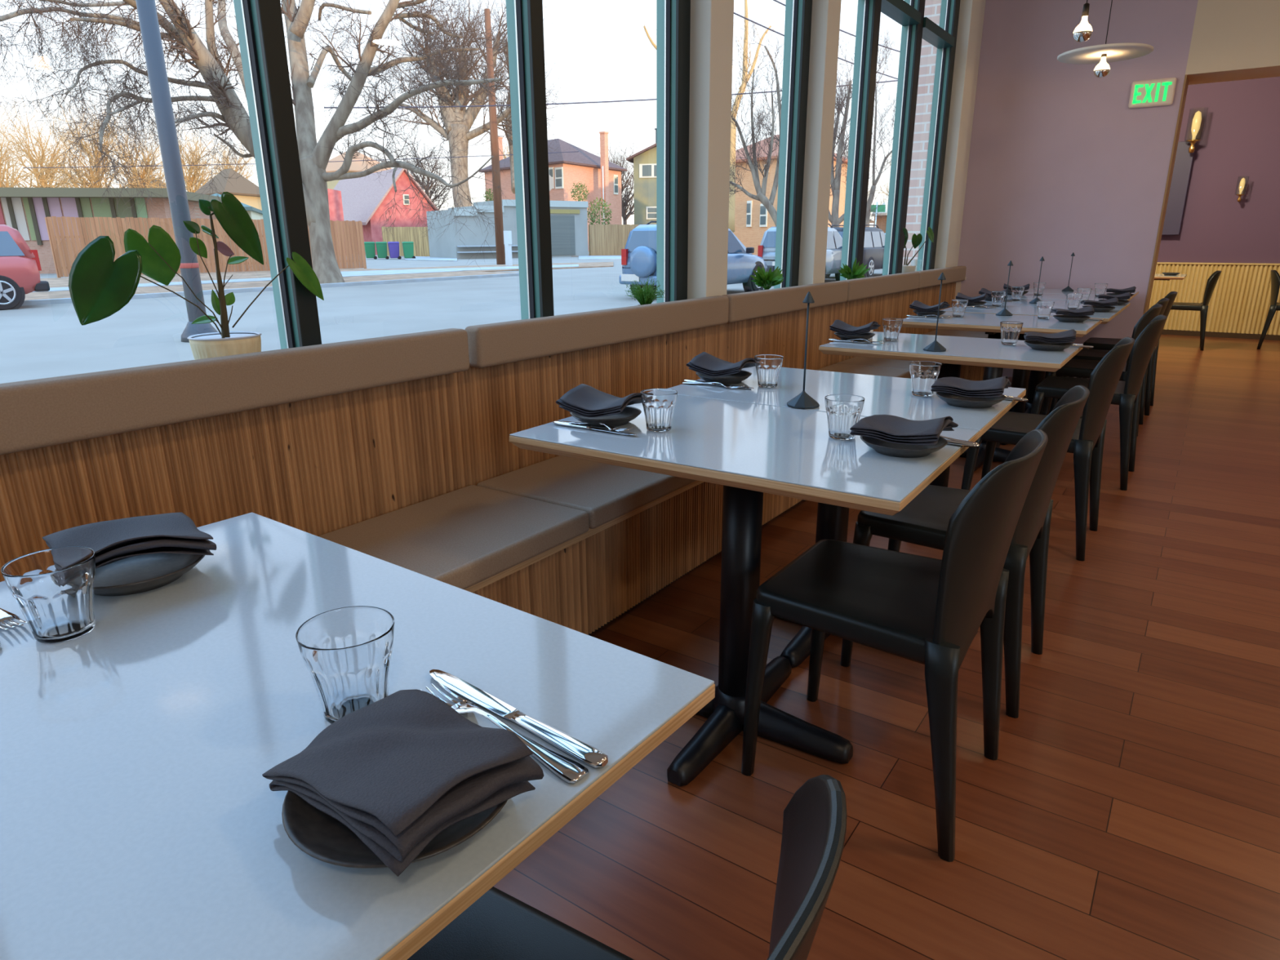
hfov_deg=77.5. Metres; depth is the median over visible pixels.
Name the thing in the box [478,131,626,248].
brick house
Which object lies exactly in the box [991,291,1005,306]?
drinking glass
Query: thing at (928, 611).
dining chair
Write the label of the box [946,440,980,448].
knife
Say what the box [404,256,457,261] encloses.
alley
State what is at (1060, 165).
wall
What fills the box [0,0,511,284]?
bare tree
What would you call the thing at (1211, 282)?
dining chair
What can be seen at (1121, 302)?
plate
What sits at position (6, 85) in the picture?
bare tree
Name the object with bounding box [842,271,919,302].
cushion
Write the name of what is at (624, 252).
tail lamp
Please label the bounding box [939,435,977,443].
fork
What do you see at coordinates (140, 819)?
bistro table
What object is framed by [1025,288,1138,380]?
bistro table
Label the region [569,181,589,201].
shrub
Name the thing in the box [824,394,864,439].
drinking glass
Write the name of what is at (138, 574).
bowl
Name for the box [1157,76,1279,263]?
wall
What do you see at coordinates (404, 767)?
napkin
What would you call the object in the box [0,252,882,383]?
street
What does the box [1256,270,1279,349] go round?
dining chair
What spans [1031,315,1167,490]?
dining chair
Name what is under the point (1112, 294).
plate
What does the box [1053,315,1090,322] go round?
plate
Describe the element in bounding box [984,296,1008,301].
plate
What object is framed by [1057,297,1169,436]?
dining chair
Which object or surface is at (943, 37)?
window
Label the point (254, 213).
bungalow
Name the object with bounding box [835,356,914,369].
seat cushion
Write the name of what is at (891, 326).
drinking glass
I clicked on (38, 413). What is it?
cushion
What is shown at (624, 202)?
bare tree
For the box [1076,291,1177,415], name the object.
dining chair
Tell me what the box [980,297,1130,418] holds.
bistro table
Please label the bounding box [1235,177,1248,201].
wall sconce
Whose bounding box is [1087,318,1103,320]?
knife
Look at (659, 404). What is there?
drinking glass
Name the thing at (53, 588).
drinking glass
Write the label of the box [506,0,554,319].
window
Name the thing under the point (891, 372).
seat cushion
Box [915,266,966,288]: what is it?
cushion
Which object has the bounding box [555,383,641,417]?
napkin
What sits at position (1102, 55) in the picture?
pendant lamp
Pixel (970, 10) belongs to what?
pillar
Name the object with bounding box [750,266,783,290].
potted plant
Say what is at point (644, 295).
potted plant
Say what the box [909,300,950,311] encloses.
napkin
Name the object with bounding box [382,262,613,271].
verge
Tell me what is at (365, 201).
house
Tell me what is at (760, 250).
tail lamp
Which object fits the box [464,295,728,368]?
cushion
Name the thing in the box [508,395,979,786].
bistro table
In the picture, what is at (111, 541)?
napkin
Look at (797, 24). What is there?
window
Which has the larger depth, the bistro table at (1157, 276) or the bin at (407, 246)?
the bin at (407, 246)
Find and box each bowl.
[93,552,204,595]
[281,790,507,868]
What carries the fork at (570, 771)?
on the bistro table at (140, 819)
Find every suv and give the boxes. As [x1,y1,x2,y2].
[0,224,49,310]
[619,221,767,297]
[757,223,842,280]
[825,224,885,277]
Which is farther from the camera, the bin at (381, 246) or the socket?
the bin at (381, 246)
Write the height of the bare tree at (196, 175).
24.473 m
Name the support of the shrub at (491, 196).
on the street
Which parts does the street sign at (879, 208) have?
post, sign plate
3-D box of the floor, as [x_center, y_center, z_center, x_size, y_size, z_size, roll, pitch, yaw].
[3.895,0.579,2.244,8.100,0.120,15.900,11,20,33]
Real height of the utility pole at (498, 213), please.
12.549 m
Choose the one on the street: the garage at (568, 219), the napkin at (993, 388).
the garage at (568, 219)
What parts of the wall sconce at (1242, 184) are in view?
bulb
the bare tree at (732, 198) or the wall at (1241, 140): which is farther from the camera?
the bare tree at (732, 198)
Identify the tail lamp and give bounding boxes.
[30,249,41,271]
[621,248,628,265]
[757,245,763,257]
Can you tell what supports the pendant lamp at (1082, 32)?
hanging from the ceiling
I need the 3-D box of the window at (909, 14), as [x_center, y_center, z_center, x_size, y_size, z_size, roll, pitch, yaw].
[1.593,-2.379,5.097,0.120,2.254,0.811,11,20,33]
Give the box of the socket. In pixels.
[1081,2,1089,17]
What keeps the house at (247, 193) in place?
on the street
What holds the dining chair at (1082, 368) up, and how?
on the floor
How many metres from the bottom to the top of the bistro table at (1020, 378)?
0.750 m
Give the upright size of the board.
1.020 m
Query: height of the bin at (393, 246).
1.199 m
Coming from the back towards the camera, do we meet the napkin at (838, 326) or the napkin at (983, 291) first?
the napkin at (983, 291)
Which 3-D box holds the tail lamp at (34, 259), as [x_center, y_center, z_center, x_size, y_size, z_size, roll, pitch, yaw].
[-13.191,-4.788,17.389,0.140,0.440,0.130,11,20,33]
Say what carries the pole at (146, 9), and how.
on the street
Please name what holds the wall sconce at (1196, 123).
attached to the board
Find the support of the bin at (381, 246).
on the street
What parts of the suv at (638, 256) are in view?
licence plate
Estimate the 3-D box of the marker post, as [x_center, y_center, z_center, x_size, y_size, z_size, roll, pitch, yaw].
[-6.665,-11.696,40.380,0.360,1.750,0.240,11,20,33]
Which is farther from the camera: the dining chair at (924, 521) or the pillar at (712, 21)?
the pillar at (712, 21)
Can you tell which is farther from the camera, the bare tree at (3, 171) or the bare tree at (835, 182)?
the bare tree at (3, 171)
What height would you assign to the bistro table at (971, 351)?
0.750 m
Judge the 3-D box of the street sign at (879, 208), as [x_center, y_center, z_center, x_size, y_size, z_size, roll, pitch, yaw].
[11.746,-12.328,39.925,0.840,3.000,0.068,1,17,3]
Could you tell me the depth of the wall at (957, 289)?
6.85 m
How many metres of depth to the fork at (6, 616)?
0.91 m
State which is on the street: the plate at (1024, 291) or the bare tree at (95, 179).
the bare tree at (95, 179)
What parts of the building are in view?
wall panel, wall panel, wall panel, wall panel, wall panel, wall panel, wall panel, wall panel, wall panel, wall panel, wall panel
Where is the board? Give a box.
[1161,141,1195,235]
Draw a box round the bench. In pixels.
[0,282,984,635]
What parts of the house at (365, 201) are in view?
pane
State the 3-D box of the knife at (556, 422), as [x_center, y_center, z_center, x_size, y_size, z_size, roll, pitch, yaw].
[-0.104,-0.118,1.819,0.235,0.009,0.020,11,20,32]
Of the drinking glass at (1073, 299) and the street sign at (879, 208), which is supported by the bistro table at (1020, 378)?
the drinking glass at (1073, 299)
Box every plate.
[569,405,641,426]
[695,369,751,384]
[834,332,875,341]
[860,435,947,457]
[913,310,945,316]
[935,391,1005,408]
[966,301,986,306]
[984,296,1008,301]
[1007,290,1028,295]
[1023,340,1073,351]
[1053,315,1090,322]
[1082,305,1115,311]
[1097,299,1128,305]
[1106,293,1133,296]
[1161,272,1180,275]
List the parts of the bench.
panel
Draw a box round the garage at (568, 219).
[426,199,588,259]
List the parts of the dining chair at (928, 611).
leg, leg, seat, leg, backrest, leg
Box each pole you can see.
[135,0,217,342]
[484,8,505,264]
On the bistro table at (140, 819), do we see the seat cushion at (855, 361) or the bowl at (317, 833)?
the bowl at (317, 833)
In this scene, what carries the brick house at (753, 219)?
on the street
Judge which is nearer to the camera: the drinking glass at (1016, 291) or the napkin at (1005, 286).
the drinking glass at (1016, 291)
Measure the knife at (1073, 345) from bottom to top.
0.009 m
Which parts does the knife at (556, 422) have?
blade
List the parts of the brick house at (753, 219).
pane, pane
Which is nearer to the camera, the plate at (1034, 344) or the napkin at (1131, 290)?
the plate at (1034, 344)
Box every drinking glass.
[0,546,95,643]
[295,605,394,724]
[640,388,677,431]
[754,354,783,387]
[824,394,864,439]
[882,318,903,341]
[909,360,942,396]
[951,299,968,316]
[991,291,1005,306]
[1000,321,1022,345]
[1011,286,1024,300]
[1033,282,1046,295]
[1036,301,1054,319]
[1066,293,1083,309]
[1077,288,1092,302]
[1094,283,1107,296]
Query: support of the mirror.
attached to the suv at (638, 256)
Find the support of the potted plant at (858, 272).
on the trim
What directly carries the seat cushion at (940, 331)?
on the bench
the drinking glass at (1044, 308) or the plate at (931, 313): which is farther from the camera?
the plate at (931, 313)
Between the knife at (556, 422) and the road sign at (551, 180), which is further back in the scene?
the road sign at (551, 180)
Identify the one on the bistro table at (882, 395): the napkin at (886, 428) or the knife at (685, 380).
the knife at (685, 380)
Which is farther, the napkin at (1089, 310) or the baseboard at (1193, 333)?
the baseboard at (1193, 333)
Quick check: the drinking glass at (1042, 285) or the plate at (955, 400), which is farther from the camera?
the drinking glass at (1042, 285)
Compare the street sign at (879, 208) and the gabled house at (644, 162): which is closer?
the street sign at (879, 208)
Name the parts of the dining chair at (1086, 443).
leg, leg, seat, leg, leg, backrest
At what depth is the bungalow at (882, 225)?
70.26 m
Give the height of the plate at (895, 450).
0.026 m
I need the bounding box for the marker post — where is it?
[503,231,512,266]
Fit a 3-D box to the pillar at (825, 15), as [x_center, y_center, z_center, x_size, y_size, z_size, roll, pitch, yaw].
[0.880,-2.075,4.077,0.203,2.273,0.161,11,20,33]
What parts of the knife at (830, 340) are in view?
blade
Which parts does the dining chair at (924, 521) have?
leg, leg, seat, leg, leg, backrest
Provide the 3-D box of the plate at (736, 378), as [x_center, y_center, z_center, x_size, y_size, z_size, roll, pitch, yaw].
[0.254,-0.312,2.421,0.170,0.026,0.170,11,20,33]
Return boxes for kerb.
[21,272,519,306]
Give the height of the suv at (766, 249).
1.838 m
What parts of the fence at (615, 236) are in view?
post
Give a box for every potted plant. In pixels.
[68,191,324,359]
[625,276,665,305]
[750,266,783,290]
[837,257,870,279]
[902,226,933,272]
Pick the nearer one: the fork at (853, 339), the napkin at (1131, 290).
the fork at (853, 339)
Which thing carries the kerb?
on the street
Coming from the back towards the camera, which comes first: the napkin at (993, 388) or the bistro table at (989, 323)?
the bistro table at (989, 323)
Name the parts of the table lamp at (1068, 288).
rod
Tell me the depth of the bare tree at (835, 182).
33.90 m
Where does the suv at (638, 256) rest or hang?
on the street
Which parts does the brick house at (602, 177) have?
pane, pane, pane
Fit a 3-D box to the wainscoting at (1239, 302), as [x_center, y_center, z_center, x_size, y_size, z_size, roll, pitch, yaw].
[8.335,-1.818,8.266,7.930,0.785,0.060,11,20,33]
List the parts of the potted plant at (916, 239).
pot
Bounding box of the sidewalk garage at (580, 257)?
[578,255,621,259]
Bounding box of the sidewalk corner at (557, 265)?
[340,264,578,274]
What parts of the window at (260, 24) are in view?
frame, frame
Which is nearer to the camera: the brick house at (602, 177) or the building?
the building
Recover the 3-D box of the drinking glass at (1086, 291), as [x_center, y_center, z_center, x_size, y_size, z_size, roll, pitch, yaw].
[2.858,-1.189,5.141,0.084,0.088,0.084,-14,22,-38]
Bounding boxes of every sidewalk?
[24,268,514,300]
[32,270,457,292]
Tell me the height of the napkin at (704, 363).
0.055 m
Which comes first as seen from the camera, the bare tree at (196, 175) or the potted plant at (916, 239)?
the potted plant at (916, 239)
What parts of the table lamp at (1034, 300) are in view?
rod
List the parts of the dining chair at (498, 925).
seat, backrest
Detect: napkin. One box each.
[42,512,216,568]
[262,688,543,876]
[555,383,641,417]
[685,351,755,376]
[829,320,880,335]
[849,414,958,445]
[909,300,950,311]
[930,375,1011,397]
[955,292,988,302]
[978,288,1011,297]
[1003,283,1030,290]
[1023,328,1076,342]
[1050,305,1094,315]
[1080,297,1118,306]
[1097,292,1131,299]
[1106,286,1136,293]
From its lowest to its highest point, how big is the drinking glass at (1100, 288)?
0.088 m
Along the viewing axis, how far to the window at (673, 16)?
3.21 m
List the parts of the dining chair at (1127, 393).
leg, leg, seat, leg, leg, backrest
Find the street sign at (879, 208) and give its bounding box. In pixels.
[870,204,885,226]
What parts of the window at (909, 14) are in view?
frame, frame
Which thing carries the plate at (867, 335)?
on the bistro table at (971, 351)
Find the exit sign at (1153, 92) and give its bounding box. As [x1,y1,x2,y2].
[1128,77,1177,108]
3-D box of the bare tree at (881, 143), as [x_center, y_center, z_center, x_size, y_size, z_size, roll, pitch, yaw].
[28.158,-39.750,108.024,10.005,15.656,10.721,11,20,33]
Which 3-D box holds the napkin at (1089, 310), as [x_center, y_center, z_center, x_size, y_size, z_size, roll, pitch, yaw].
[2.177,-0.854,4.017,0.177,0.049,0.168,5,18,17]
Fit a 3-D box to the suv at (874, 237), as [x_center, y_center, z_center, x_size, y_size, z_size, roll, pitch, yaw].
[7.940,-8.201,28.676,2.140,1.838,4.735,11,20,33]
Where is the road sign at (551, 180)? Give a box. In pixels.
[548,174,553,191]
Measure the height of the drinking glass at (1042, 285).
0.088 m
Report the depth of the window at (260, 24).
1.89 m
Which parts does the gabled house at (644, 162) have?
pane, pane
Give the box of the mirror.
[746,247,754,253]
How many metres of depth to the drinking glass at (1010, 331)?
3.16 m
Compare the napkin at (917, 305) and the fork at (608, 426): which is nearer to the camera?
the fork at (608, 426)
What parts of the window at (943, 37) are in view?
frame, frame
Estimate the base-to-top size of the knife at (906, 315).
0.009 m
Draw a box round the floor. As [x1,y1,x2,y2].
[493,334,1279,959]
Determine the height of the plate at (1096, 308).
0.026 m
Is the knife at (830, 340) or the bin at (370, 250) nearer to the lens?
the knife at (830, 340)
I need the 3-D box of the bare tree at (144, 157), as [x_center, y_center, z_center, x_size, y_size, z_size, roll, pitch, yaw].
[-55.699,-34.712,87.939,11.014,18.738,14.743,11,20,33]
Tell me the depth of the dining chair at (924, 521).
2.02 m
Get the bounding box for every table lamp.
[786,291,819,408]
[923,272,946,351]
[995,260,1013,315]
[1029,256,1044,303]
[1062,252,1075,291]
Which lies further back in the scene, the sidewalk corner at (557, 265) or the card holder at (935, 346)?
the sidewalk corner at (557, 265)
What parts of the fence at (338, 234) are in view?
post, post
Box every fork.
[0,608,27,630]
[420,680,588,782]
[564,421,632,431]
[681,382,742,388]
[847,338,883,342]
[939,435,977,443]
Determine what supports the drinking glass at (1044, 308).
on the bistro table at (989, 323)
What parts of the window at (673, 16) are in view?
frame, frame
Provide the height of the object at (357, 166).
14.647 m
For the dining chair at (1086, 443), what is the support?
on the floor
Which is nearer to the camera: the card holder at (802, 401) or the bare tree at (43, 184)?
the card holder at (802, 401)
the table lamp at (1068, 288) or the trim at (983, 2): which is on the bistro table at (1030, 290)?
the table lamp at (1068, 288)
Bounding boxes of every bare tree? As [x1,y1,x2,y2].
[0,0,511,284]
[0,70,183,187]
[0,75,93,187]
[0,80,74,187]
[0,84,29,180]
[71,83,199,189]
[142,92,244,192]
[187,117,258,186]
[309,0,595,207]
[331,125,407,162]
[365,106,488,209]
[475,115,509,164]
[586,113,653,224]
[628,0,785,232]
[728,5,783,226]
[828,14,895,227]
[834,142,881,204]
[835,18,900,226]
[876,147,891,201]
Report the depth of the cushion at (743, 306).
3.81 m
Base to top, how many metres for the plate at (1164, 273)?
0.026 m
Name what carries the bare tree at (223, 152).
on the street
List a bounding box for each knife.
[429,669,608,768]
[553,420,637,435]
[684,379,754,388]
[828,338,884,343]
[906,315,951,318]
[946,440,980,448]
[1004,396,1028,401]
[1070,344,1093,348]
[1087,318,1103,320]
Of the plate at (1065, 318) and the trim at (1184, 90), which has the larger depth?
the trim at (1184, 90)
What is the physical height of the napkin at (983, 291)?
0.055 m
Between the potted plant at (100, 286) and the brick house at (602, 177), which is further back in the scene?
the brick house at (602, 177)
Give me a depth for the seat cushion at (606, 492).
2.40 m
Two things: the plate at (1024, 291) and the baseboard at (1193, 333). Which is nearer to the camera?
the plate at (1024, 291)
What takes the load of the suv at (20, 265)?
on the street
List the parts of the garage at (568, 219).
handrail, door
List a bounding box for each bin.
[364,241,377,259]
[375,241,389,259]
[387,241,401,259]
[401,241,415,258]
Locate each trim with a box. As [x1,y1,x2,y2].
[953,0,986,266]
[1142,74,1188,315]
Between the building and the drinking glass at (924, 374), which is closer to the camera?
the drinking glass at (924, 374)
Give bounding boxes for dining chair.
[407,774,847,959]
[741,429,1048,862]
[840,385,1089,718]
[960,337,1134,560]
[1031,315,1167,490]
[1040,303,1162,414]
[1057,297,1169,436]
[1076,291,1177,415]
[1170,271,1222,351]
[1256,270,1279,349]
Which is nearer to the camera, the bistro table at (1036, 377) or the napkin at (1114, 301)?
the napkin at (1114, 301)
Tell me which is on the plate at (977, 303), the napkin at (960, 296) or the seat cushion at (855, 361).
the napkin at (960, 296)
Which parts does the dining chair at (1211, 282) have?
seat, leg, leg, backrest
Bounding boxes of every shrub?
[483,188,493,201]
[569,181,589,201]
[586,196,612,230]
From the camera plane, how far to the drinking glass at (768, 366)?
2.30 m
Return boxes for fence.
[44,216,366,277]
[381,226,430,256]
[588,224,639,255]
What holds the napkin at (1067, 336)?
on the plate at (1034, 344)
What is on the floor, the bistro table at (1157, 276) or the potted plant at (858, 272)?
the bistro table at (1157, 276)
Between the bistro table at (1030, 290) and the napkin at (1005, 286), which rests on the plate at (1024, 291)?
the napkin at (1005, 286)
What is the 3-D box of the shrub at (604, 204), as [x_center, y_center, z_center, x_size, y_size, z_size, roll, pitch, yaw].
[-3.760,-23.731,74.279,2.406,5.004,2.392,-5,18,-15]
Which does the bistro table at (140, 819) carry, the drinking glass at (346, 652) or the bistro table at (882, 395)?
the drinking glass at (346, 652)
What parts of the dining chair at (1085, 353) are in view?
seat, leg, leg, backrest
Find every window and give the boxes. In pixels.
[233,0,321,349]
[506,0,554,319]
[656,0,690,302]
[773,0,812,288]
[840,0,881,280]
[880,0,925,275]
[916,0,960,271]
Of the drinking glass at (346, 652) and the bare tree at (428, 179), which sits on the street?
the bare tree at (428, 179)
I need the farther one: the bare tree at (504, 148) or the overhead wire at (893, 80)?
the bare tree at (504, 148)
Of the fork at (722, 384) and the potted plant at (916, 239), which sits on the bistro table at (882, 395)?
the fork at (722, 384)
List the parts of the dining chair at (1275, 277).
leg, backrest, seat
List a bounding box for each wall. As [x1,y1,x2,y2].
[954,280,961,299]
[957,0,1279,378]
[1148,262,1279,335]
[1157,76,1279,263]
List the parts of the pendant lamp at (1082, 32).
bulb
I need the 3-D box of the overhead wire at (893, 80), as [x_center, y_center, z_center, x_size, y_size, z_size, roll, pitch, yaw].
[0.224,-19.011,38.998,30.665,1.734,0.055,-2,17,-5]
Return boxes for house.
[128,175,166,187]
[195,168,262,210]
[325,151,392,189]
[327,167,439,254]
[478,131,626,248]
[626,128,656,224]
[733,134,848,253]
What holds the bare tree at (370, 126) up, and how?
on the street
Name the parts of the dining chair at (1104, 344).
seat, leg, leg, backrest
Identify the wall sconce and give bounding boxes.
[1184,106,1208,153]
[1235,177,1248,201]
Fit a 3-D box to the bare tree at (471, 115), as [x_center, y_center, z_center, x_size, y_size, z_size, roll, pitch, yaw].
[-15.775,-36.598,76.838,26.613,29.894,21.950,5,18,16]
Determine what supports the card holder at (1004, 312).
on the bistro table at (989, 323)
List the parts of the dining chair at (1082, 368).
leg, leg, seat, leg, backrest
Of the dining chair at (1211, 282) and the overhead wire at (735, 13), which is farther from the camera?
the overhead wire at (735, 13)
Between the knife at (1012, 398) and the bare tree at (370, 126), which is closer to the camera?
the knife at (1012, 398)
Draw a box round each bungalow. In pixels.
[212,193,266,266]
[871,201,888,233]
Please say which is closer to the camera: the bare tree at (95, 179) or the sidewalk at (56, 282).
the sidewalk at (56, 282)
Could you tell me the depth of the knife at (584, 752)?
0.71 m
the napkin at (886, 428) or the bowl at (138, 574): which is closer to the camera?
the bowl at (138, 574)
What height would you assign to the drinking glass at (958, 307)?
0.088 m
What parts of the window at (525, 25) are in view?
frame, frame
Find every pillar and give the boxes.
[687,0,733,299]
[798,0,841,285]
[902,0,941,271]
[933,0,981,269]
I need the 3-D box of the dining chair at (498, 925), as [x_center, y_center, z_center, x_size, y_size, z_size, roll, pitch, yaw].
[-0.119,0.599,0.684,0.497,0.798,0.452,11,20,33]
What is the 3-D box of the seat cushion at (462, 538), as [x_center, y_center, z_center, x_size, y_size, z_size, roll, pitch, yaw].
[-0.736,0.251,1.729,0.457,0.061,1.452,11,20,33]
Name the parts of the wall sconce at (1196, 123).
bulb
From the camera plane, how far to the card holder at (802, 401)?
2.03 m
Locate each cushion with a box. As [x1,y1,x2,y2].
[0,328,469,455]
[319,484,589,589]
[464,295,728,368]
[476,455,697,528]
[722,280,848,323]
[816,364,911,378]
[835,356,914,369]
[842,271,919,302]
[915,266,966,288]
[922,328,987,337]
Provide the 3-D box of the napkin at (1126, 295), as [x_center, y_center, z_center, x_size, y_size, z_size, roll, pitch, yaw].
[2.953,-1.149,4.968,0.177,0.049,0.168,9,19,28]
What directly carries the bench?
on the floor
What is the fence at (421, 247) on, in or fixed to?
on the street
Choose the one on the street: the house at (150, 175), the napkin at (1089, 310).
the house at (150, 175)
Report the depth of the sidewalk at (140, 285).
27.64 m
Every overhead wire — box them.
[22,151,578,168]
[324,80,897,108]
[733,12,897,79]
[773,0,899,52]
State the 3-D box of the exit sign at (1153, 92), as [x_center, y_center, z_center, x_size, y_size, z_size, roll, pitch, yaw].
[3.745,-2.829,5.836,0.280,0.184,0.038,11,20,33]
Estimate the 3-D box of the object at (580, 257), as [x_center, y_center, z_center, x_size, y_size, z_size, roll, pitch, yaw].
[-0.659,-15.752,56.503,9.002,0.050,11.336,1,17,4]
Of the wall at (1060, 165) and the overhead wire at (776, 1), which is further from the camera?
the overhead wire at (776, 1)
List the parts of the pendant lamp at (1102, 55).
bulb, lamp shade, cord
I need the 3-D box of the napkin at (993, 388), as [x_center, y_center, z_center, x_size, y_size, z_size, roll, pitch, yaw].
[0.855,-0.250,2.059,0.177,0.049,0.168,9,19,28]
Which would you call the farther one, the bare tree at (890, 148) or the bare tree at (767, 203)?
the bare tree at (890, 148)
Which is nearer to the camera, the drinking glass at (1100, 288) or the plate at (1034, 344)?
the plate at (1034, 344)
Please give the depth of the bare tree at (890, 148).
102.91 m
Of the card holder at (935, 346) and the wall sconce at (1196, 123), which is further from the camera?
the wall sconce at (1196, 123)
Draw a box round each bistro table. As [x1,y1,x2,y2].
[0,512,715,959]
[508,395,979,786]
[668,366,1026,667]
[818,331,1083,487]
[901,311,1102,471]
[942,304,1120,444]
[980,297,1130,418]
[1004,293,1132,398]
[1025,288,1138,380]
[1154,273,1186,280]
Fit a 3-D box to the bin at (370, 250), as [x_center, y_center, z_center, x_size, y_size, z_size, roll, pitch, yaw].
[-19.349,-16.464,57.260,0.798,1.199,0.757,-7,18,-21]
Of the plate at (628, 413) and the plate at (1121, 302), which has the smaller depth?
the plate at (628, 413)
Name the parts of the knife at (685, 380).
blade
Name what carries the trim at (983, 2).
attached to the wall at (957, 289)
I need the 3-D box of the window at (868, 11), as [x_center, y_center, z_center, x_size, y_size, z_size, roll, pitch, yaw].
[1.134,-2.186,4.471,0.120,2.254,0.801,11,20,33]
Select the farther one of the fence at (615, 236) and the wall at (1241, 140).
the fence at (615, 236)
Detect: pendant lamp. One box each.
[1057,0,1153,78]
[1072,0,1092,42]
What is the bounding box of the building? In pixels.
[0,187,222,273]
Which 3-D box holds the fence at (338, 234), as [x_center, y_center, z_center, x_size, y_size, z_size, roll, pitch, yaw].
[-18.052,-10.185,34.699,12.396,2.307,0.165,-14,22,-38]
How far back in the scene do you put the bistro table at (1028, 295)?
5.64 m
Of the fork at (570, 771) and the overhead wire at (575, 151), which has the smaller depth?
the fork at (570, 771)
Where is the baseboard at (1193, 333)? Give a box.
[1161,328,1279,340]
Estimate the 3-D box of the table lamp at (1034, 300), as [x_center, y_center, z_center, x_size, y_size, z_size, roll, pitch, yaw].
[2.533,-1.267,5.061,0.085,0.289,0.081,-2,17,-5]
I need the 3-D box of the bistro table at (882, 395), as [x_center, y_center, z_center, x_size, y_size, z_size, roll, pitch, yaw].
[0.576,0.102,2.385,0.875,0.750,0.604,11,20,32]
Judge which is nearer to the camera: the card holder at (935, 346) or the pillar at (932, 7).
the card holder at (935, 346)
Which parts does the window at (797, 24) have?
frame, frame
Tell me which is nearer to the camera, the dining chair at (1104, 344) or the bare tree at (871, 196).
the dining chair at (1104, 344)
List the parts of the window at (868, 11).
frame, frame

